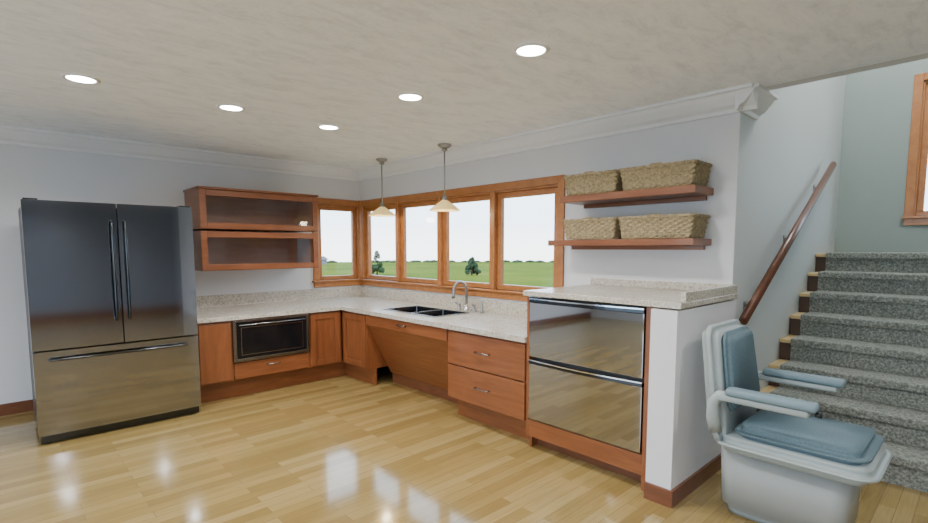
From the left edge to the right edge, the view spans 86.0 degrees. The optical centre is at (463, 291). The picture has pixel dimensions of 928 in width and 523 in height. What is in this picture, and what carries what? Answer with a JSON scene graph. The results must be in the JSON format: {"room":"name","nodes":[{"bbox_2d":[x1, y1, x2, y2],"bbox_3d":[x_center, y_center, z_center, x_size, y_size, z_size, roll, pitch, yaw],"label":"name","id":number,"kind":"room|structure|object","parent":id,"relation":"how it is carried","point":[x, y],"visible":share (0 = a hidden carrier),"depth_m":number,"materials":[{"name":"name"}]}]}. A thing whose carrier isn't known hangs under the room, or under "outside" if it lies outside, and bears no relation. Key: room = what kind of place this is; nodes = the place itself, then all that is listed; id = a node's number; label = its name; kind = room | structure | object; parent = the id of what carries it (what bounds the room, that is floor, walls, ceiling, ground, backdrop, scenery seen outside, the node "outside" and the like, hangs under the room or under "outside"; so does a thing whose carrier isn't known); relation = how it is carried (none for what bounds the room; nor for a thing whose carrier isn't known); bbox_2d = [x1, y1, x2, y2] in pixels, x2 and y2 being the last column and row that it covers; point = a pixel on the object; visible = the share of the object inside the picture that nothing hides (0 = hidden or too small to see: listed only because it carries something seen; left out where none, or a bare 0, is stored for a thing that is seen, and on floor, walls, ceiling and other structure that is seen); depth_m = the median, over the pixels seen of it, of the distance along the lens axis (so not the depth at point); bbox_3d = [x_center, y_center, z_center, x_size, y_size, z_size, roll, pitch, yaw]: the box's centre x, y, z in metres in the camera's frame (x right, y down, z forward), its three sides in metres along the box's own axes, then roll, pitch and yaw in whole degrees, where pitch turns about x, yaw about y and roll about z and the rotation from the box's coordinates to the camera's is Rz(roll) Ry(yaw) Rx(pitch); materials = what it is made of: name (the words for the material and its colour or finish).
{"room":"kitchen","nodes":[
{"label":"kitchen","id":0,"kind":"room"},
{"bbox_2d":[0,144,361,403],"bbox_3d":[-3.989,-0.157,4.255,7.320,2.436,0.140,-5,7,-43],"label":"wall","id":1,"kind":"structure","parent":0,"point":[25,171],"depth_m":4.63,"materials":[{"name":"white paint"}]},
{"bbox_2d":[0,399,33,415],"bbox_3d":[-5.203,1.116,3.113,3.840,0.100,0.015,-5,7,-43],"label":"baseboard","id":2,"kind":"structure","parent":1,"relation":"attached to","point":[27,405],"depth_m":4.33,"materials":[{"name":"brown wood"}]},
{"bbox_2d":[0,125,359,180],"bbox_3d":[-3.940,-1.292,4.015,7.200,0.131,0.130,-5,7,-43],"label":"trim","id":3,"kind":"structure","parent":1,"relation":"attached to","point":[11,135],"depth_m":4.89,"materials":[{"name":"white"}]},
{"bbox_2d":[183,186,317,232],"bbox_3d":[-2.260,-0.863,5.371,1.241,0.407,0.513,-5,7,-43],"label":"upper cabinet","id":4,"kind":"object","parent":1,"relation":"attached to","point":[213,208],"visible":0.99,"depth_m":5.39,"materials":[{"name":"brown wood"}]},
{"bbox_2d":[193,231,318,270],"bbox_3d":[-2.265,-0.446,5.412,1.217,0.390,0.500,-5,7,-43],"label":"upper cabinet","id":5,"kind":"object","parent":1,"relation":"attached to","point":[213,250],"visible":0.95,"depth_m":5.48,"materials":[{"name":"brown wood"}]},
{"bbox_2d":[312,208,319,287],"bbox_3d":[-1.831,-0.603,6.140,0.070,1.105,0.022,-5,7,-43],"label":"window frame","id":6,"kind":"structure","parent":1,"relation":"attached to","point":[315,270],"depth_m":6.16,"materials":[{"name":"brown wood"}]},
{"bbox_2d":[312,279,360,282],"bbox_3d":[-1.647,-0.146,6.393,0.670,0.020,0.125,-5,7,-43],"label":"board","id":7,"kind":"object","parent":1,"relation":"attached to","point":[337,279],"visible":0.8,"depth_m":6.32,"materials":[{"name":"brown wood"}]},
{"bbox_2d":[317,198,358,279],"bbox_3d":[-1.635,-0.669,6.401,0.580,1.020,0.142,-5,7,-43],"label":"window","id":8,"kind":"structure","parent":1,"relation":"in","point":[323,203],"depth_m":6.44,"materials":[{"name":"brown wood"}]},
{"bbox_2d":[319,280,359,286],"bbox_3d":[-1.621,-0.103,6.384,0.650,0.065,0.020,-5,7,-43],"label":"apron","id":9,"kind":"object","parent":1,"relation":"attached to","point":[357,282],"visible":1,"depth_m":6.39,"materials":[{"name":"brown wood"}]},
{"bbox_2d":[196,286,526,316],"bbox_3d":[-0.994,0.168,4.586,2.297,0.119,3.517,-5,7,-43],"label":"backsplash","id":10,"kind":"structure","parent":1,"relation":"attached to","point":[503,307],"depth_m":5.64,"materials":[{"name":"beige stone"}]},
{"bbox_2d":[0,0,927,168],"bbox_3d":[-0.827,-1.178,0.715,7.220,0.220,9.200,-5,7,-43],"label":"ceiling","id":11,"kind":"structure","parent":0,"point":[163,68],"depth_m":2.67,"materials":[{"name":"white paint"}]},
{"bbox_2d":[60,73,100,84],"bbox_3d":[-2.271,-1.261,2.954,0.192,0.006,0.192,-5,7,-43],"label":"recessed light","id":12,"kind":"object","parent":11,"relation":"in","point":[73,77],"visible":1,"depth_m":2.94,"materials":[{"name":"white"}]},
{"bbox_2d":[216,104,245,111],"bbox_3d":[-1.665,-1.314,3.562,0.192,0.006,0.192,-5,7,-43],"label":"recessed light","id":13,"kind":"object","parent":11,"relation":"in","point":[227,107],"visible":1,"depth_m":3.55,"materials":[{"name":"white"}]},
{"bbox_2d":[317,124,340,129],"bbox_3d":[-1.124,-1.365,4.138,0.192,0.006,0.192,-5,7,-43],"label":"recessed light","id":14,"kind":"object","parent":11,"relation":"in","point":[322,126],"visible":1,"depth_m":4.14,"materials":[{"name":"white"}]},
{"bbox_2d":[369,158,395,216],"bbox_3d":[-0.929,-1.182,5.646,0.304,0.637,0.304,-5,7,-43],"label":"pendant light","id":15,"kind":"object","parent":11,"relation":"hanging from","point":[382,211],"visible":1,"depth_m":5.61,"materials":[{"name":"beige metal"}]},
{"bbox_2d":[396,92,424,101],"bbox_3d":[-0.357,-1.292,3.311,0.192,0.006,0.192,-5,7,-43],"label":"recessed light","id":16,"kind":"object","parent":11,"relation":"in","point":[408,97],"visible":1,"depth_m":3.30,"materials":[{"name":"white"}]},
{"bbox_2d":[429,143,459,211],"bbox_3d":[-0.190,-1.113,4.862,0.304,0.637,0.304,-5,7,-43],"label":"pendant light","id":17,"kind":"object","parent":11,"relation":"hanging from","point":[444,205],"visible":1,"depth_m":4.82,"materials":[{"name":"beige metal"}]},
{"bbox_2d":[512,42,549,57],"bbox_3d":[0.340,-1.223,2.528,0.192,0.006,0.192,-5,7,-43],"label":"recessed light","id":18,"kind":"object","parent":11,"relation":"in","point":[533,49],"visible":1,"depth_m":2.52,"materials":[{"name":"white"}]},
{"bbox_2d":[0,366,927,522],"bbox_3d":[0.277,1.327,1.977,10.550,0.120,9.500,-5,7,-43],"label":"floor","id":19,"kind":"structure","parent":0,"point":[345,448],"depth_m":3.14,"materials":[{"name":"brown wood"}]},
{"bbox_2d":[18,197,200,443],"bbox_3d":[-2.931,0.179,4.157,1.074,1.785,0.894,-5,7,-43],"label":"refrigerator","id":20,"kind":"object","parent":19,"relation":"on","point":[110,289],"visible":1,"depth_m":3.82,"materials":[{"name":"grey metal"}]},
{"bbox_2d":[196,310,387,402],"bbox_3d":[-1.716,0.581,5.400,2.286,0.766,1.396,-5,7,-43],"label":"base cabinet","id":21,"kind":"object","parent":19,"relation":"on","point":[342,343],"visible":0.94,"depth_m":5.13,"materials":[{"name":"brown wood"}]},
{"bbox_2d":[231,314,309,362],"bbox_3d":[-2.077,0.429,5.115,0.754,0.395,0.645,-5,7,-43],"label":"microwave oven","id":22,"kind":"object","parent":21,"relation":"in","point":[268,337],"visible":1,"depth_m":4.88,"materials":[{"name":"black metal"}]},
{"bbox_2d":[196,286,526,342],"bbox_3d":[-0.994,0.188,4.588,2.297,0.159,3.517,-5,7,-43],"label":"countertop","id":23,"kind":"structure","parent":21,"relation":"on","point":[506,320],"depth_m":5.20,"materials":[{"name":"beige stone"}]},
{"bbox_2d":[383,305,469,317],"bbox_3d":[-0.388,0.286,4.977,0.450,0.196,0.830,-5,7,-43],"label":"sink","id":24,"kind":"object","parent":23,"relation":"in","point":[420,310],"visible":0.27,"depth_m":5.04,"materials":[{"name":"grey metal"}]},
{"bbox_2d":[452,281,483,312],"bbox_3d":[-0.002,0.045,4.897,0.222,0.308,0.390,-5,7,-43],"label":"kitchen faucet","id":25,"kind":"object","parent":23,"relation":"on","point":[466,308],"visible":1,"depth_m":4.93,"materials":[{"name":"silver metal"}]},
{"bbox_2d":[365,314,457,403],"bbox_3d":[-0.464,0.639,4.759,0.382,0.763,1.252,-5,7,-43],"label":"base cabinet","id":26,"kind":"object","parent":19,"relation":"on","point":[416,355],"visible":0.88,"depth_m":4.76,"materials":[{"name":"brown wood"}]},
{"bbox_2d":[448,329,528,438],"bbox_3d":[0.437,0.692,4.152,0.864,0.763,0.860,-5,7,-43],"label":"base cabinet","id":27,"kind":"object","parent":19,"relation":"on","point":[487,375],"visible":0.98,"depth_m":3.86,"materials":[{"name":"brown wood"}]},
{"bbox_2d":[526,296,657,490],"bbox_3d":[1.068,0.582,3.497,0.826,1.097,0.938,-5,7,-43],"label":"base cabinet","id":28,"kind":"object","parent":19,"relation":"on","point":[622,461],"visible":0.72,"depth_m":3.20,"materials":[{"name":"brown wood"}]},
{"bbox_2d":[528,296,646,452],"bbox_3d":[0.980,0.476,3.426,0.706,0.870,0.846,-5,7,-43],"label":"dishwasher","id":29,"kind":"object","parent":28,"relation":"in","point":[587,364],"visible":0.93,"depth_m":3.15,"materials":[{"name":"silver metal"}]},
{"bbox_2d":[533,297,646,380],"bbox_3d":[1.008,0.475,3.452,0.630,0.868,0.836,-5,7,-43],"label":"drawer","id":30,"kind":"object","parent":29,"relation":"in","point":[614,374],"depth_m":3.16,"materials":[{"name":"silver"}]},
{"bbox_2d":[523,278,737,309],"bbox_3d":[1.106,-0.010,3.375,0.867,0.090,1.105,-5,7,-43],"label":"countertop","id":31,"kind":"structure","parent":28,"relation":"on","point":[660,294],"depth_m":3.22,"materials":[{"name":"beige stone"}]},
{"bbox_2d":[702,319,892,522],"bbox_3d":[1.662,0.701,2.532,0.654,1.030,0.765,-5,7,-43],"label":"chair","id":32,"kind":"object","parent":19,"relation":"on","point":[781,462],"visible":1,"depth_m":2.46,"materials":[{"name":"grey plastic"}]},
{"bbox_2d":[721,326,759,411],"bbox_3d":[1.491,0.401,2.688,0.430,0.400,0.100,-5,7,-43],"label":"backrest cushion","id":33,"kind":"object","parent":32,"relation":"on","point":[739,369],"depth_m":2.62,"materials":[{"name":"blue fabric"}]},
{"bbox_2d":[735,409,883,465],"bbox_3d":[1.709,0.708,2.481,0.500,0.075,0.550,-5,7,-43],"label":"seat cushion","id":34,"kind":"object","parent":32,"relation":"on","point":[818,441],"depth_m":2.37,"materials":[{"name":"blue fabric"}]},
{"bbox_2d":[757,252,927,492],"bbox_3d":[3.543,0.398,3.894,2.657,1.394,1.607,-5,7,-43],"label":"staircase","id":35,"kind":"structure","parent":19,"relation":"on","point":[861,319],"depth_m":3.83,"materials":[{"name":"grey carpet"}]},
{"bbox_2d":[360,112,739,303],"bbox_3d":[0.251,-0.222,4.998,0.120,2.436,4.580,-5,7,-43],"label":"wall","id":36,"kind":"structure","parent":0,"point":[713,140],"depth_m":3.77,"materials":[{"name":"white paint"}]},
{"bbox_2d":[548,238,711,249],"bbox_3d":[1.175,-0.349,3.689,0.297,0.075,1.150,-5,7,-43],"label":"wall shelf","id":37,"kind":"object","parent":36,"relation":"attached to","point":[674,243],"depth_m":3.56,"materials":[{"name":"brown wood"}]},
{"bbox_2d":[562,217,621,239],"bbox_3d":[1.024,-0.486,3.830,0.271,0.163,0.470,-5,7,-43],"label":"wicker basket","id":38,"kind":"object","parent":37,"relation":"on","point":[586,228],"visible":0.77,"depth_m":3.72,"materials":[{"name":"beige wicker"}]},
{"bbox_2d":[618,213,709,238],"bbox_3d":[1.377,-0.453,3.457,0.271,0.163,0.540,-5,7,-43],"label":"wicker basket","id":39,"kind":"object","parent":37,"relation":"on","point":[691,225],"visible":1,"depth_m":3.33,"materials":[{"name":"beige wicker"}]},
{"bbox_2d":[560,184,713,208],"bbox_3d":[1.213,-0.680,3.620,0.297,0.080,1.040,-5,7,-43],"label":"wall shelf","id":40,"kind":"object","parent":36,"relation":"attached to","point":[685,193],"depth_m":3.52,"materials":[{"name":"brown wood"}]},
{"bbox_2d":[563,169,622,195],"bbox_3d":[1.024,-0.822,3.801,0.271,0.163,0.470,-5,7,-43],"label":"wicker basket","id":41,"kind":"object","parent":40,"relation":"on","point":[590,182],"visible":0.8,"depth_m":3.69,"materials":[{"name":"beige wicker"}]},
{"bbox_2d":[619,159,712,190],"bbox_3d":[1.377,-0.789,3.427,0.271,0.163,0.540,-5,7,-43],"label":"wicker basket","id":42,"kind":"object","parent":40,"relation":"on","point":[694,171],"visible":0.95,"depth_m":3.30,"materials":[{"name":"beige wicker"}]},
{"bbox_2d":[645,299,735,489],"bbox_3d":[1.421,0.620,3.082,0.890,1.095,0.148,-5,7,-43],"label":"half wall","id":43,"kind":"structure","parent":0,"point":[680,442],"depth_m":2.81,"materials":[{"name":"white paint"}]},
{"bbox_2d":[732,112,746,318],"bbox_3d":[1.823,-1.154,3.244,0.130,4.600,0.002,-5,7,-43],"label":"wall","id":44,"kind":"structure","parent":0,"point":[743,118],"depth_m":3.29,"materials":[{"name":"white paint"}]},
{"bbox_2d":[738,75,845,411],"bbox_3d":[2.864,-1.248,4.315,2.880,4.600,0.140,-5,7,-43],"label":"wall","id":45,"kind":"structure","parent":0,"point":[790,147],"depth_m":4.03,"materials":[{"name":"white paint"}]},
{"bbox_2d":[766,53,927,89],"bbox_3d":[2.381,-2.316,2.553,0.100,2.164,1.620,-5,7,-43],"label":"header","id":46,"kind":"object","parent":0,"point":[922,56],"depth_m":2.84,"materials":[{"name":"white paint"}]},
{"bbox_2d":[834,58,927,251],"bbox_3d":[4.523,-1.287,4.761,0.150,4.600,1.760,-5,7,-43],"label":"wall","id":47,"kind":"structure","parent":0,"point":[877,112],"depth_m":5.03,"materials":[{"name":"grey paint"}]},
{"bbox_3d":[4.029,-1.132,2.993,3.000,4.600,0.150,-5,7,-43],"label":"wall","id":48,"kind":"structure","parent":0,"visible":0},
{"bbox_2d":[358,201,363,284],"bbox_3d":[-1.359,-0.640,6.562,0.040,1.105,0.050,-5,7,-43],"label":"trim","id":49,"kind":"structure","parent":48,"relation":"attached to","point":[360,208],"depth_m":6.54,"materials":[{"name":"brown wood"}]},
{"bbox_2d":[361,279,522,293],"bbox_3d":[-0.215,-0.063,5.447,0.125,0.020,3.210,-5,7,-43],"label":"board","id":50,"kind":"object","parent":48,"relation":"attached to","point":[375,280],"visible":0.46,"depth_m":5.36,"materials":[{"name":"brown wood"}]},
{"bbox_2d":[363,280,526,301],"bbox_3d":[-0.242,-0.019,5.439,0.020,0.065,3.190,-5,7,-43],"label":"apron","id":51,"kind":"object","parent":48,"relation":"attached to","point":[508,296],"visible":0.55,"depth_m":5.33,"materials":[{"name":"brown wood"}]},
{"bbox_2d":[361,175,557,290],"bbox_3d":[-0.223,-0.586,5.456,0.142,1.020,3.120,-5,7,-43],"label":"window","id":52,"kind":"structure","parent":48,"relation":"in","point":[549,188],"depth_m":5.25,"materials":[{"name":"brown wood"}]},
{"bbox_2d":[356,83,757,180],"bbox_3d":[0.194,-1.359,4.775,0.130,0.131,4.680,-5,7,-43],"label":"trim","id":53,"kind":"structure","parent":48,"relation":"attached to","point":[720,102],"depth_m":3.94,"materials":[{"name":"white wood"}]},
{"bbox_2d":[556,175,564,287],"bbox_3d":[0.826,-0.438,4.261,0.022,1.105,0.070,-5,7,-43],"label":"window frame","id":54,"kind":"structure","parent":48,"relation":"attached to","point":[561,183],"depth_m":4.25,"materials":[{"name":"brown wood"}]},
{"bbox_2d":[644,453,720,508],"bbox_3d":[1.530,1.110,3.218,1.205,0.095,0.163,-5,7,-43],"label":"baseboard","id":55,"kind":"structure","parent":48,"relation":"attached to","point":[652,492],"depth_m":2.85,"materials":[{"name":"brown wood"}]},
{"bbox_2d":[735,83,777,119],"bbox_3d":[1.893,-1.222,3.215,0.400,0.131,0.130,-5,7,-43],"label":"trim","id":56,"kind":"structure","parent":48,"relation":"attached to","point":[766,97],"depth_m":3.18,"materials":[{"name":"white"}]},
{"bbox_2d":[739,161,836,324],"bbox_3d":[2.623,-0.504,3.979,2.294,1.308,0.112,-5,7,-43],"label":"stair handrail","id":57,"kind":"object","parent":48,"relation":"attached to","point":[749,309],"visible":0.99,"depth_m":3.73,"materials":[{"name":"brown wood"}]},
{"bbox_2d":[903,73,923,225],"bbox_3d":[4.347,-1.365,4.816,0.022,1.435,0.070,-5,7,-43],"label":"window frame","id":58,"kind":"structure","parent":48,"relation":"attached to","point":[918,78],"depth_m":4.81,"materials":[{"name":"brown wood"}]},
{"bbox_2d":[900,216,927,218],"bbox_3d":[4.686,-0.697,4.554,0.125,0.020,1.040,-5,7,-43],"label":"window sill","id":59,"kind":"structure","parent":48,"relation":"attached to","point":[909,217],"depth_m":4.82,"materials":[{"name":"brown wood"}]},
{"bbox_2d":[912,218,927,224],"bbox_3d":[4.666,-0.653,4.539,0.020,0.065,1.000,-5,7,-43],"label":"apron","id":60,"kind":"object","parent":48,"relation":"attached to","point":[917,221],"visible":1,"depth_m":4.80,"materials":[{"name":"brown wood"}]},
{"bbox_2d":[913,72,927,215],"bbox_3d":[4.709,-1.381,4.515,0.142,1.350,0.860,-5,7,-43],"label":"window","id":61,"kind":"structure","parent":48,"relation":"in","point":[926,73],"depth_m":4.80,"materials":[{"name":"brown wood"}]},
{"label":"outside","id":62,"kind":"structure","parent":0,"visible":0},
{"bbox_2d":[322,262,553,287],"bbox_3d":[0.061,2.824,0.251,208.000,0.001,208.000,-5,7,-43],"label":"lawn","id":63,"kind":"structure","parent":62,"point":[539,274],"depth_m":60.23,"materials":[{"name":"green plant"}]},
{"bbox_2d":[322,256,328,264],"bbox_3d":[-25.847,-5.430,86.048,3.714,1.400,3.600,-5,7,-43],"label":"house","id":64,"kind":"structure","parent":63,"relation":"on","point":[324,259],"depth_m":85.85,"materials":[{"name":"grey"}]},
{"bbox_2d":[372,251,384,274],"bbox_3d":[-9.054,-3.018,51.968,1.615,2.571,1.322,3,6,31],"label":"evergreen tree","id":65,"kind":"object","parent":63,"relation":"on","point":[377,268],"visible":0.95,"depth_m":51.77,"materials":[{"name":"green plant"}]},
{"bbox_2d":[327,260,553,262],"bbox_3d":[-20.299,-4.696,85.123,87.468,0.909,52.836,-5,7,-43],"label":"hedgerow","id":66,"kind":"object","parent":63,"relation":"on","point":[330,261],"visible":0.15,"depth_m":98.85,"materials":[{"name":"green plant"}]},
{"bbox_2d":[465,257,480,274],"bbox_3d":[0.825,-2.688,51.998,1.793,2.009,1.438,-5,7,-43],"label":"evergreen tree","id":67,"kind":"object","parent":63,"relation":"on","point":[471,268],"visible":0.99,"depth_m":51.65,"materials":[{"name":"green plant"}]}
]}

